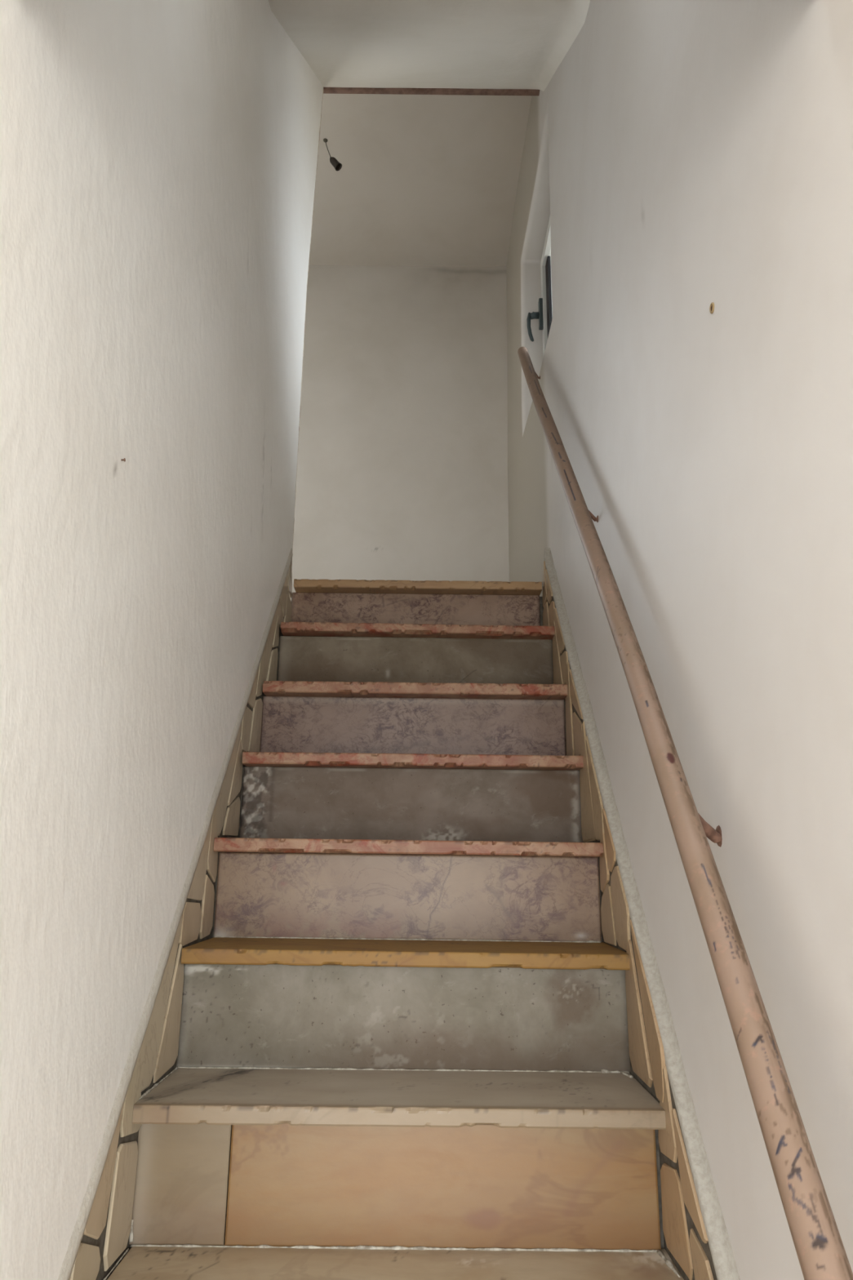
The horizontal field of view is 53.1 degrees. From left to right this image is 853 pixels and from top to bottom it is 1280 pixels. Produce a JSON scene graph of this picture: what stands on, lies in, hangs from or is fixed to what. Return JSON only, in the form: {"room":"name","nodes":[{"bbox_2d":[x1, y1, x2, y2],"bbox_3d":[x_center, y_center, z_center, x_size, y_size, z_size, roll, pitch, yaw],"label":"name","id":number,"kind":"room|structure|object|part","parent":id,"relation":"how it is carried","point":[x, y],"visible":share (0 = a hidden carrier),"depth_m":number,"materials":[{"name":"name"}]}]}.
{"room":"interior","nodes":[
{"label":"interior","id":0,"kind":"room"},
{"bbox_2d":[0,0,324,1279],"bbox_3d":[-0.483,-0.548,1.693,0.161,4.258,2.149,1,-15,0],"label":"wall","id":1,"kind":"structure","parent":0,"point":[158,158],"depth_m":1.19,"materials":[{"name":"paint"}]},
{"bbox_2d":[57,548,293,1279],"bbox_3d":[-0.450,0.573,1.619,0.032,2.238,1.799,1,-15,0],"label":"baseboard","id":2,"kind":"structure","parent":1,"relation":"attached to","point":[100,1237],"depth_m":1.44,"materials":[{"name":"stone"}]},
{"bbox_2d":[289,264,509,600],"bbox_3d":[-0.931,-0.828,4.215,2.771,2.440,0.171,1,-15,0],"label":"wall","id":3,"kind":"structure","parent":0,"point":[402,462],"depth_m":4.20,"materials":[{"name":"paint"}]},
{"bbox_2d":[308,93,531,266],"bbox_3d":[-0.918,-2.101,3.876,2.770,0.001,1.261,1,-15,0],"label":"ceiling","id":4,"kind":"structure","parent":0,"point":[422,180],"depth_m":3.87,"materials":[{"name":"paint"}]},
{"bbox_2d":[323,137,342,171],"bbox_3d":[-0.402,-2.077,3.652,0.086,0.153,0.036,1,-15,0],"label":"holder","id":5,"kind":"object","parent":4,"relation":"hanging from","point":[337,166],"visible":1,"depth_m":3.64,"materials":[{"name":"black plastic"}]},
{"bbox_2d":[329,156,342,171],"bbox_3d":[-0.387,-2.033,3.640,0.055,0.061,0.036,1,-15,0],"label":"socket","id":6,"kind":"object","parent":5,"relation":"attached to","point":[337,166],"depth_m":3.63,"materials":[{"name":"black plastic"}]},
{"bbox_2d":[268,0,590,95],"bbox_3d":[0.000,-2.010,2.423,0.930,1.046,1.513,1,-15,0],"label":"ceiling","id":7,"kind":"structure","parent":0,"point":[468,47],"depth_m":2.52,"materials":[{"name":"paint"}]},
{"bbox_2d":[506,0,852,1279],"bbox_3d":[0.510,-0.362,2.354,0.251,4.258,3.520,1,-15,0],"label":"wall","id":8,"kind":"structure","parent":0,"point":[682,157],"depth_m":1.14,"materials":[{"name":"paint"}]},
{"bbox_2d":[542,547,740,1279],"bbox_3d":[0.378,0.577,1.623,0.036,2.250,1.790,1,-15,0],"label":"baseboard","id":9,"kind":"structure","parent":8,"relation":"attached to","point":[696,1239],"depth_m":1.43,"materials":[{"name":"beige stone"}]},
{"bbox_2d":[517,215,852,1279],"bbox_3d":[0.421,-0.525,2.104,0.237,2.983,2.538,1,-15,0],"label":"handrail","id":10,"kind":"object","parent":8,"relation":"in","point":[544,315],"depth_m":0.92,"materials":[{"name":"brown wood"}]},
{"bbox_3d":[0.445,-1.307,3.558,0.053,0.142,0.028,1,-15,0],"label":"lever","id":11,"kind":"part","parent":10,"relation":"part of","materials":[{"name":"black metal"}]},
{"bbox_3d":[0.480,-1.365,3.574,0.019,0.135,0.032,1,-15,0],"label":"handle","id":12,"kind":"part","parent":10,"relation":"part of","materials":[{"name":"black metal"}]},
{"bbox_3d":[0.512,-1.343,3.234,0.047,0.770,0.720,1,-15,0],"label":"sash","id":13,"kind":"part","parent":10,"relation":"part of","materials":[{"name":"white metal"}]},
{"bbox_3d":[0.513,-1.343,3.234,0.006,0.674,0.624,1,-15,0],"label":"pane","id":14,"kind":"part","parent":10,"relation":"part of","materials":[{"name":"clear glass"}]},
{"bbox_3d":[0.350,-0.229,1.796,0.104,2.251,2.094,1,-15,0],"label":"handrail","id":15,"kind":"part","parent":10,"relation":"part of","materials":[{"name":"brown wood"}]},
{"bbox_2d":[709,302,714,313],"bbox_3d":[0.397,-0.459,1.179,0.008,0.016,0.014,1,-15,0],"label":"plug","id":16,"kind":"object","parent":8,"relation":"attached to","point":[712,305],"visible":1,"depth_m":1.18,"materials":[{"name":"beige plastic"}]},
{"label":"outside","id":17,"kind":"structure","parent":0,"visible":0},
{"bbox_3d":[-0.050,1.675,1.030,80.000,0.230,80.000,1,-15,0],"label":"ground","id":18,"kind":"structure","parent":17,"visible":0},
{"bbox_2d":[102,578,684,1279],"bbox_3d":[-0.040,0.636,1.728,0.815,2.095,1.959,1,-15,0],"label":"staircase","id":19,"kind":"structure","parent":18,"relation":"on","point":[403,1049],"depth_m":1.54,"materials":[{"name":"beige stone"}]}
]}

